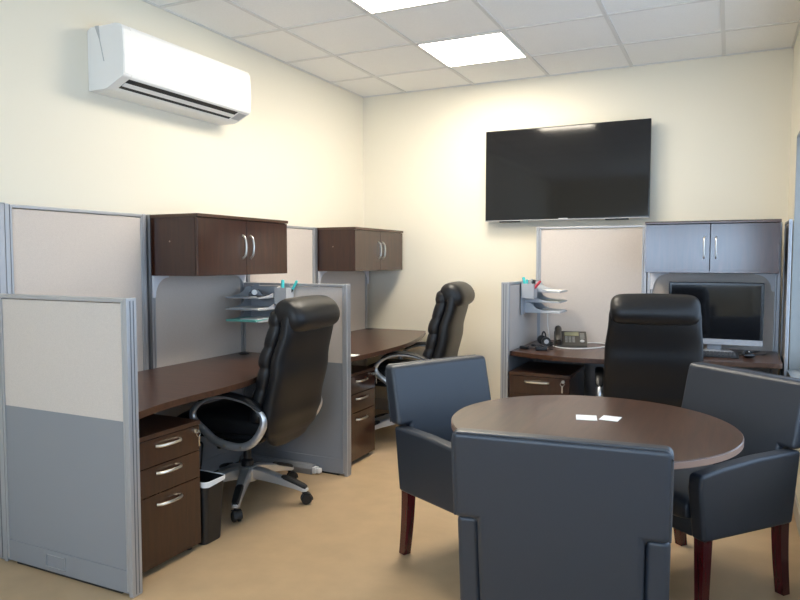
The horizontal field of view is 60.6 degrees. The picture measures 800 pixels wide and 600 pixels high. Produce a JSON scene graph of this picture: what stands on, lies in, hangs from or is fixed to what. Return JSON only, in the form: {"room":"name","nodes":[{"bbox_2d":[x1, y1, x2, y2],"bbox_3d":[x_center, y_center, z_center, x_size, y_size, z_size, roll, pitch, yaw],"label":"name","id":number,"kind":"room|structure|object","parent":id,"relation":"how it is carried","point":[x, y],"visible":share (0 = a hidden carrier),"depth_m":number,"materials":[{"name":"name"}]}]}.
{"room":"office","nodes":[
{"label":"office","id":0,"kind":"room"},
{"bbox_2d":[0,0,362,229],"bbox_3d":[-1.990,-0.218,2.886,0.120,2.798,7.640,2,4,26],"label":"wall","id":1,"kind":"structure","parent":0,"point":[296,158],"depth_m":3.94,"materials":[{"name":"beige paint"}]},
{"bbox_2d":[87,23,250,125],"bbox_3d":[-1.264,-1.252,3.898,0.256,0.318,1.006,2,4,26],"label":"air conditioner","id":2,"kind":"object","parent":1,"relation":"attached to","point":[125,63],"visible":1,"depth_m":3.68,"materials":[{"name":"white plastic"}]},
{"bbox_2d":[119,80,237,118],"bbox_3d":[-1.218,-1.133,3.861,0.075,0.059,0.853,2,4,26],"label":"outlet","id":3,"kind":"object","parent":2,"relation":"attached to","point":[146,89],"depth_m":3.81,"materials":[{"name":"black"}]},
{"bbox_2d":[0,409,799,599],"bbox_3d":[-0.433,1.274,2.222,3.580,0.100,7.640,2,4,26],"label":"floor","id":4,"kind":"structure","parent":0,"point":[344,544],"depth_m":3.11,"materials":[{"name":"beige carpet"}]},
{"bbox_2d":[0,202,6,558],"bbox_3d":[-1.790,0.369,3.072,0.056,1.604,0.056,2,4,26],"label":"post","id":5,"kind":"object","parent":4,"relation":"on","point":[3,285],"visible":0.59,"depth_m":3.04,"materials":[{"name":"silver metal"}]},
{"bbox_2d":[0,293,142,597],"bbox_3d":[-1.411,0.581,2.892,0.793,1.202,0.052,2,4,26],"label":"partition","id":6,"kind":"structure","parent":4,"relation":"on","point":[69,409],"depth_m":2.85,"materials":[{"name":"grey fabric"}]},
{"bbox_2d":[46,553,65,570],"bbox_3d":[-1.471,1.121,2.928,0.120,0.054,0.007,2,4,26],"label":"outlet","id":7,"kind":"object","parent":6,"relation":"attached to","point":[54,561],"depth_m":2.93,"materials":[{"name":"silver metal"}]},
{"bbox_2d":[139,414,200,572],"bbox_3d":[-1.222,0.864,3.127,0.532,0.610,0.374,2,4,26],"label":"drawer pedestal","id":8,"kind":"object","parent":4,"relation":"on","point":[169,451],"visible":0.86,"depth_m":3.02,"materials":[{"name":"laminate"}]},
{"bbox_2d":[4,203,367,471],"bbox_3d":[-1.045,0.279,4.614,0.055,1.602,3.378,2,4,26],"label":"wall","id":9,"kind":"structure","parent":4,"relation":"on","point":[59,252],"depth_m":3.79,"materials":[{"name":"grey fabric"}]},
{"bbox_2d":[138,352,259,418],"bbox_3d":[-1.049,0.494,3.658,0.782,0.206,1.646,2,4,26],"label":"desk","id":10,"kind":"object","parent":9,"relation":"attached to","point":[166,387],"visible":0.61,"depth_m":3.47,"materials":[{"name":"laminate"}]},
{"bbox_2d":[200,441,203,469],"bbox_3d":[-1.222,0.985,4.176,0.033,0.230,0.071,2,4,26],"label":"cord","id":11,"kind":"object","parent":9,"relation":"attached to","point":[201,442],"visible":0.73,"depth_m":4.17,"materials":[{"name":"black plastic"}]},
{"bbox_2d":[199,436,205,451],"bbox_3d":[-1.233,0.880,4.200,0.003,0.110,0.120,2,4,26],"label":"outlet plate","id":12,"kind":"object","parent":9,"relation":"attached to","point":[202,438],"depth_m":4.23,"materials":[{"name":"grey plastic"}]},
{"bbox_2d":[150,213,287,297],"bbox_3d":[-1.042,-0.259,4.103,0.370,0.463,0.833,2,4,26],"label":"upper cabinet","id":13,"kind":"object","parent":9,"relation":"attached to","point":[184,244],"visible":0.98,"depth_m":3.81,"materials":[{"name":"laminate"}]},
{"bbox_2d":[317,227,402,286],"bbox_3d":[-0.297,-0.350,5.646,0.370,0.463,0.843,2,4,26],"label":"upper cabinet","id":14,"kind":"object","parent":9,"relation":"attached to","point":[363,249],"visible":0.99,"depth_m":5.33,"materials":[{"name":"laminate"}]},
{"bbox_2d":[351,328,425,361],"bbox_3d":[-0.288,0.403,5.207,0.805,0.206,1.700,2,4,26],"label":"desk","id":15,"kind":"object","parent":9,"relation":"attached to","point":[367,342],"visible":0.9,"depth_m":5.18,"materials":[{"name":"laminate"}]},
{"bbox_2d":[199,470,224,544],"bbox_3d":[-1.009,1.002,3.338,0.302,0.309,0.155,2,4,26],"label":"waste bin","id":16,"kind":"object","parent":4,"relation":"on","point":[211,483],"visible":0.49,"depth_m":3.26,"materials":[{"name":"black plastic"}]},
{"bbox_2d":[177,295,339,522],"bbox_3d":[-0.778,0.548,3.830,0.834,1.157,0.752,1,4,16],"label":"swivel chair","id":17,"kind":"object","parent":4,"relation":"on","point":[286,399],"visible":0.94,"depth_m":3.60,"materials":[{"name":"black leather"}]},
{"bbox_2d":[250,310,280,423],"bbox_3d":[-0.605,0.338,3.740,0.235,0.648,0.538,1,4,22],"label":"cushion","id":18,"kind":"object","parent":17,"relation":"on","point":[267,394],"depth_m":3.49,"materials":[{"name":"black leather"}]},
{"bbox_2d":[240,454,321,474],"bbox_3d":[-0.774,1.064,4.441,0.612,0.055,0.060,2,4,26],"label":"cable raceway","id":19,"kind":"object","parent":4,"relation":"on","point":[300,467],"visible":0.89,"depth_m":4.37,"materials":[{"name":"grey plastic"}]},
{"bbox_2d":[243,282,350,476],"bbox_3d":[-0.672,0.491,4.421,0.792,1.202,0.052,2,4,26],"label":"wall","id":20,"kind":"structure","parent":4,"relation":"on","point":[326,442],"depth_m":4.30,"materials":[{"name":"grey fabric"}]},
{"bbox_2d":[226,283,293,322],"bbox_3d":[-0.881,0.019,4.324,0.345,0.245,0.253,2,4,26],"label":"rack","id":21,"kind":"object","parent":20,"relation":"attached to","point":[275,294],"visible":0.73,"depth_m":4.43,"materials":[{"name":"grey plastic"}]},
{"bbox_2d":[227,286,250,296],"bbox_3d":[-1.035,-0.053,4.393,0.004,0.070,0.243,2,4,26],"label":"tray","id":22,"kind":"object","parent":21,"relation":"on","point":[247,289],"depth_m":4.45,"materials":[{"name":"grey plastic"}]},
{"bbox_2d":[226,308,257,310],"bbox_3d":[-0.925,0.053,4.344,0.250,0.010,0.247,2,4,26],"label":"tray","id":23,"kind":"object","parent":21,"relation":"on","point":[226,308],"depth_m":4.22,"materials":[{"name":"grey plastic"}]},
{"bbox_2d":[226,296,258,298],"bbox_3d":[-0.925,-0.020,4.339,0.250,0.010,0.247,2,4,26],"label":"tray","id":24,"kind":"object","parent":21,"relation":"on","point":[240,297],"depth_m":4.23,"materials":[{"name":"grey plastic"}]},
{"bbox_2d":[235,299,250,306],"bbox_3d":[-1.035,0.019,4.397,0.004,0.070,0.243,2,4,26],"label":"tray","id":25,"kind":"object","parent":21,"relation":"on","point":[247,302],"depth_m":4.46,"materials":[{"name":"grey plastic"}]},
{"bbox_2d":[236,311,250,317],"bbox_3d":[-1.035,0.092,4.402,0.004,0.070,0.243,2,4,26],"label":"tray","id":26,"kind":"object","parent":21,"relation":"on","point":[247,313],"depth_m":4.47,"materials":[{"name":"grey plastic"}]},
{"bbox_2d":[226,316,265,321],"bbox_3d":[-0.937,0.122,4.328,0.225,0.012,0.225,2,4,24],"label":"folder","id":27,"kind":"object","parent":21,"relation":"on","point":[239,319],"visible":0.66,"depth_m":4.25,"materials":[{"name":"teal plastic"}]},
{"bbox_2d":[241,316,268,319],"bbox_3d":[-0.894,0.114,4.321,0.130,0.005,0.200,1,4,23],"label":"paper stack","id":28,"kind":"object","parent":27,"relation":"on","point":[256,317],"visible":0.8,"depth_m":4.26,"materials":[{"name":"white paper"}]},
{"bbox_2d":[231,306,269,309],"bbox_3d":[-0.930,0.050,4.340,0.215,0.009,0.210,2,4,25],"label":"paper stack","id":29,"kind":"object","parent":21,"relation":"on","point":[241,307],"visible":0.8,"depth_m":4.31,"materials":[{"name":"white paper"}]},
{"bbox_2d":[248,289,267,296],"bbox_3d":[-0.891,-0.043,4.299,0.121,0.054,0.028,0,3,-3],"label":"tape dispenser","id":30,"kind":"object","parent":21,"relation":"in","point":[254,292],"visible":0.88,"depth_m":4.29,"materials":[{"name":"black plastic"}]},
{"bbox_2d":[258,304,276,310],"bbox_3d":[-0.813,0.026,4.291,0.004,0.070,0.243,2,4,26],"label":"tray","id":31,"kind":"object","parent":21,"relation":"on","point":[273,306],"depth_m":4.29,"materials":[{"name":"grey plastic"}]},
{"bbox_2d":[258,286,280,298],"bbox_3d":[-0.813,-0.047,4.286,0.004,0.070,0.243,2,4,26],"label":"tray","id":32,"kind":"object","parent":21,"relation":"on","point":[274,295],"depth_m":4.31,"materials":[{"name":"grey plastic"}]},
{"bbox_2d":[291,280,297,291],"bbox_3d":[-0.687,-0.054,4.333,0.087,0.143,0.018,1,3,10],"label":"pen","id":33,"kind":"object","parent":21,"relation":"in","point":[296,281],"visible":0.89,"depth_m":4.32,"materials":[{"name":"teal plastic"}]},
{"bbox_2d":[351,365,376,461],"bbox_3d":[-0.465,0.771,4.696,0.532,0.610,0.374,2,4,26],"label":"drawer pedestal","id":34,"kind":"object","parent":4,"relation":"on","point":[362,377],"visible":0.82,"depth_m":4.60,"materials":[{"name":"laminate"}]},
{"bbox_2d":[368,281,474,429],"bbox_3d":[0.130,0.453,5.150,0.834,1.191,0.752,1,3,12],"label":"swivel chair","id":35,"kind":"object","parent":4,"relation":"on","point":[446,325],"visible":0.57,"depth_m":4.84,"materials":[{"name":"black leather"}]},
{"bbox_2d":[423,291,445,358],"bbox_3d":[0.308,0.226,5.071,0.235,0.648,0.538,1,4,18],"label":"cushion","id":36,"kind":"object","parent":35,"relation":"on","point":[435,347],"depth_m":4.82,"materials":[{"name":"black leather"}]},
{"bbox_2d":[385,354,490,554],"bbox_3d":[0.351,0.736,3.137,0.596,0.867,0.626,-3,4,-37],"label":"armchair","id":37,"kind":"object","parent":4,"relation":"on","point":[424,396],"visible":0.32,"depth_m":3.15,"materials":[{"name":"grey"}]},
{"bbox_2d":[500,279,538,397],"bbox_3d":[0.869,0.461,4.937,0.052,1.202,0.798,2,4,26],"label":"wall","id":38,"kind":"structure","parent":4,"relation":"on","point":[517,330],"depth_m":4.66,"materials":[{"name":"grey fabric"}]},
{"bbox_2d":[521,279,566,314],"bbox_3d":[1.032,-0.023,4.894,0.253,0.245,0.345,2,4,26],"label":"rack","id":39,"kind":"object","parent":38,"relation":"attached to","point":[531,297],"visible":0.91,"depth_m":4.83,"materials":[{"name":"grey plastic"}]},
{"bbox_2d":[525,303,557,313],"bbox_3d":[1.000,0.058,4.830,0.243,0.070,0.004,2,4,26],"label":"tray","id":40,"kind":"object","parent":39,"relation":"on","point":[529,308],"depth_m":4.86,"materials":[{"name":"grey plastic"}]},
{"bbox_2d":[525,298,558,302],"bbox_3d":[1.000,-0.015,4.826,0.243,0.070,0.004,2,4,26],"label":"tray","id":41,"kind":"object","parent":39,"relation":"on","point":[536,300],"depth_m":4.84,"materials":[{"name":"grey plastic"}]},
{"bbox_2d":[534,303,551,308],"bbox_3d":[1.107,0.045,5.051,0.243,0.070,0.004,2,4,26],"label":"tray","id":42,"kind":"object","parent":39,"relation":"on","point":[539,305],"depth_m":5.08,"materials":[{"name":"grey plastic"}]},
{"bbox_2d":[528,282,558,292],"bbox_3d":[1.000,-0.088,4.822,0.243,0.070,0.004,2,4,26],"label":"tray","id":43,"kind":"object","parent":39,"relation":"on","point":[537,289],"depth_m":4.81,"materials":[{"name":"grey plastic"}]},
{"bbox_2d":[537,292,551,298],"bbox_3d":[1.107,-0.028,5.047,0.243,0.070,0.004,2,4,26],"label":"tray","id":44,"kind":"object","parent":39,"relation":"on","point":[539,295],"depth_m":5.07,"materials":[{"name":"grey plastic"}]},
{"bbox_2d":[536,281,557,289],"bbox_3d":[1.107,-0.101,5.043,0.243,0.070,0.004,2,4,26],"label":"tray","id":45,"kind":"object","parent":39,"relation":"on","point":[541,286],"depth_m":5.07,"materials":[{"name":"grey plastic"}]},
{"bbox_2d":[540,308,565,312],"bbox_3d":[1.089,0.077,4.926,0.162,0.014,0.218,2,4,25],"label":"paper stack","id":46,"kind":"object","parent":39,"relation":"in","point":[543,309],"visible":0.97,"depth_m":4.86,"materials":[{"name":"white paper"}]},
{"bbox_2d":[541,299,564,301],"bbox_3d":[1.056,0.005,4.938,0.220,0.010,0.218,2,4,27],"label":"paper stack","id":47,"kind":"object","parent":39,"relation":"on","point":[552,300],"visible":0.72,"depth_m":4.88,"materials":[{"name":"beige paper"}]},
{"bbox_2d":[509,361,584,396],"bbox_3d":[1.006,0.772,4.694,0.404,0.610,0.532,2,4,26],"label":"drawer pedestal","id":48,"kind":"object","parent":4,"relation":"on","point":[530,378],"visible":0.46,"depth_m":4.51,"materials":[{"name":"laminate"}]},
{"bbox_2d":[451,428,673,599],"bbox_3d":[0.529,0.793,2.172,0.596,0.867,0.626,1,4,20],"label":"armchair","id":49,"kind":"object","parent":4,"relation":"on","point":[541,517],"visible":1,"depth_m":1.90,"materials":[{"name":"grey leather"}]},
{"bbox_2d":[451,395,743,469],"bbox_3d":[0.717,0.831,2.610,1.044,0.740,1.044,2,4,26],"label":"round table","id":50,"kind":"object","parent":4,"relation":"on","point":[696,439],"visible":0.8,"depth_m":2.57,"materials":[{"name":"laminate"}]},
{"bbox_2d":[576,414,596,420],"bbox_3d":[0.723,0.456,2.656,0.078,0.002,0.085,1,3,14],"label":"business card","id":51,"kind":"object","parent":50,"relation":"on","point":[578,417],"visible":1,"depth_m":2.65,"materials":[{"name":"white paper"}]},
{"bbox_2d":[599,415,621,421],"bbox_3d":[0.812,0.457,2.643,0.070,0.002,0.078,2,4,30],"label":"business card","id":52,"kind":"object","parent":50,"relation":"on","point":[604,417],"visible":1,"depth_m":2.64,"materials":[{"name":"white paper"}]},
{"bbox_2d":[595,293,702,406],"bbox_3d":[1.560,0.524,4.267,0.752,1.157,0.834,1,3,10],"label":"swivel chair","id":53,"kind":"object","parent":4,"relation":"on","point":[652,341],"visible":0.59,"depth_m":3.94,"materials":[{"name":"black leather"}]},
{"bbox_2d":[536,222,782,396],"bbox_3d":[1.797,0.261,4.950,1.651,1.602,0.052,2,4,26],"label":"wall","id":54,"kind":"structure","parent":4,"relation":"on","point":[594,266],"depth_m":5.07,"materials":[{"name":"grey fabric"}]},
{"bbox_2d":[510,340,781,374],"bbox_3d":[1.601,0.444,4.535,1.610,0.206,0.885,2,4,26],"label":"desk","id":55,"kind":"object","parent":54,"relation":"attached to","point":[771,360],"visible":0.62,"depth_m":4.36,"materials":[{"name":"laminate"}]},
{"bbox_2d":[519,345,534,348],"bbox_3d":[0.890,0.325,4.701,0.138,0.020,0.066,0,3,3],"label":"power adapter","id":56,"kind":"object","parent":55,"relation":"on","point":[522,346],"visible":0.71,"depth_m":4.68,"materials":[{"name":"black plastic"}]},
{"bbox_2d":[531,331,550,345],"bbox_3d":[0.982,0.270,4.839,0.136,0.103,0.144,0,3,-3],"label":"headset","id":57,"kind":"object","parent":55,"relation":"on","point":[544,340],"visible":1,"depth_m":4.78,"materials":[{"name":"black plastic"}]},
{"bbox_2d":[537,335,544,343],"bbox_3d":[1.015,0.284,4.902,0.064,0.064,0.020,0,3,-3],"label":"ear cup","id":58,"kind":"object","parent":57,"relation":"on","point":[540,337],"depth_m":4.89,"materials":[{"name":"black plastic"}]},
{"bbox_2d":[541,337,550,345],"bbox_3d":[1.021,0.291,4.786,0.064,0.064,0.020,0,3,-3],"label":"ear cup","id":59,"kind":"object","parent":57,"relation":"on","point":[545,341],"depth_m":4.78,"materials":[{"name":"black plastic"}]},
{"bbox_2d":[535,346,552,350],"bbox_3d":[0.978,0.325,4.629,0.152,0.030,0.079,-2,4,-30],"label":"power adapter","id":60,"kind":"object","parent":55,"relation":"on","point":[537,348],"visible":1,"depth_m":4.59,"materials":[{"name":"black plastic"}]},
{"bbox_2d":[550,325,587,347],"bbox_3d":[1.189,0.258,4.858,0.266,0.138,0.216,1,3,12],"label":"desk phone","id":61,"kind":"object","parent":55,"relation":"on","point":[572,339],"visible":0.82,"depth_m":4.82,"materials":[{"name":"grey plastic"}]},
{"bbox_2d":[547,306,604,348],"bbox_3d":[1.241,0.194,4.909,0.492,0.261,0.490,2,4,26],"label":"cable","id":62,"kind":"object","parent":55,"relation":"on","point":[547,306],"visible":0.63,"depth_m":4.77,"materials":[{"name":"white plastic"}]},
{"bbox_2d":[669,282,764,351],"bbox_3d":[2.096,0.113,4.558,0.574,0.462,0.240,2,4,26],"label":"computer monitor","id":63,"kind":"object","parent":55,"relation":"on","point":[732,313],"visible":0.73,"depth_m":4.50,"materials":[{"name":"black plastic"}]},
{"bbox_2d":[703,351,738,358],"bbox_3d":[1.928,0.343,4.386,0.430,0.024,0.150,2,4,24],"label":"keyboard","id":64,"kind":"object","parent":55,"relation":"on","point":[716,354],"visible":0.39,"depth_m":4.30,"materials":[{"name":"black plastic"}]},
{"bbox_2d":[741,350,754,357],"bbox_3d":[2.180,0.339,4.286,0.062,0.044,0.108,1,4,18],"label":"computer mouse","id":65,"kind":"object","parent":55,"relation":"on","point":[748,354],"visible":1,"depth_m":4.24,"materials":[{"name":"black plastic"}]},
{"bbox_2d":[645,219,781,291],"bbox_3d":[2.062,-0.288,4.548,0.798,0.463,0.382,2,4,26],"label":"upper cabinet","id":66,"kind":"object","parent":54,"relation":"attached to","point":[709,246],"visible":1,"depth_m":4.40,"materials":[{"name":"laminate"}]},
{"bbox_2d":[672,362,799,599],"bbox_3d":[1.268,0.749,2.917,0.626,0.867,0.596,-1,4,-24],"label":"armchair","id":67,"kind":"object","parent":4,"relation":"on","point":[754,489],"visible":0.58,"depth_m":2.72,"materials":[{"name":"grey"}]},
{"bbox_2d":[147,0,799,96],"bbox_3d":[-0.431,-1.607,2.051,3.580,0.077,7.640,2,4,26],"label":"ceiling","id":68,"kind":"structure","parent":0,"point":[458,17],"depth_m":4.33,"materials":[{"name":"tile"}]},
{"bbox_2d":[351,0,449,13],"bbox_3d":[-0.028,-1.655,3.615,0.598,0.007,0.594,2,4,26],"label":"recessed light","id":69,"kind":"object","parent":68,"relation":"in","point":[371,6],"visible":1,"depth_m":3.86,"materials":[{"name":"white plastic"}]},
{"bbox_2d":[142,0,799,97],"bbox_3d":[-0.431,-1.565,2.054,3.340,0.007,7.400,2,4,26],"label":"ceiling grid","id":70,"kind":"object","parent":68,"relation":"attached to","point":[605,15],"depth_m":4.42,"materials":[{"name":"white paint"}]},
{"bbox_2d":[417,32,526,66],"bbox_3d":[0.508,-1.720,4.726,0.598,0.007,0.594,2,4,26],"label":"recessed light","id":71,"kind":"object","parent":68,"relation":"in","point":[492,47],"visible":1,"depth_m":4.69,"materials":[{"name":"white plastic"}]},
{"bbox_2d":[363,48,793,399],"bbox_3d":[1.200,-0.372,5.518,3.340,2.798,0.120,2,4,26],"label":"wall","id":72,"kind":"structure","parent":0,"point":[721,133],"depth_m":5.54,"materials":[{"name":"beige paint"}]},
{"bbox_2d":[375,398,388,409],"bbox_3d":[1.176,0.978,5.535,3.328,0.100,0.012,2,4,26],"label":"baseboard","id":73,"kind":"structure","parent":72,"relation":"attached to","point":[380,403],"depth_m":6.17,"materials":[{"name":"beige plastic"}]},
{"bbox_2d":[485,118,651,222],"bbox_3d":[1.282,-0.980,5.324,1.262,0.732,0.091,2,4,26],"label":"television","id":74,"kind":"object","parent":72,"relation":"attached to","point":[601,170],"visible":1,"depth_m":5.26,"materials":[{"name":"black plastic"}]},
{"bbox_2d":[780,29,799,505],"bbox_3d":[1.130,-0.127,1.385,0.193,2.798,7.640,2,4,26],"label":"wall","id":75,"kind":"structure","parent":0,"point":[795,119],"depth_m":4.36,"materials":[{"name":"beige paint"}]},
{"bbox_2d":[787,131,799,378],"bbox_3d":[1.569,-0.160,2.283,0.162,1.482,4.400,2,4,26],"label":"window","id":76,"kind":"structure","parent":75,"relation":"in","point":[793,371],"depth_m":4.28,"materials":[{"name":"clear glass"}]},
{"bbox_2d":[793,492,799,536],"bbox_3d":[1.064,1.218,1.490,0.012,0.100,7.388,2,4,26],"label":"baseboard","id":77,"kind":"structure","parent":75,"relation":"attached to","point":[796,508],"depth_m":3.50,"materials":[{"name":"beige plastic"}]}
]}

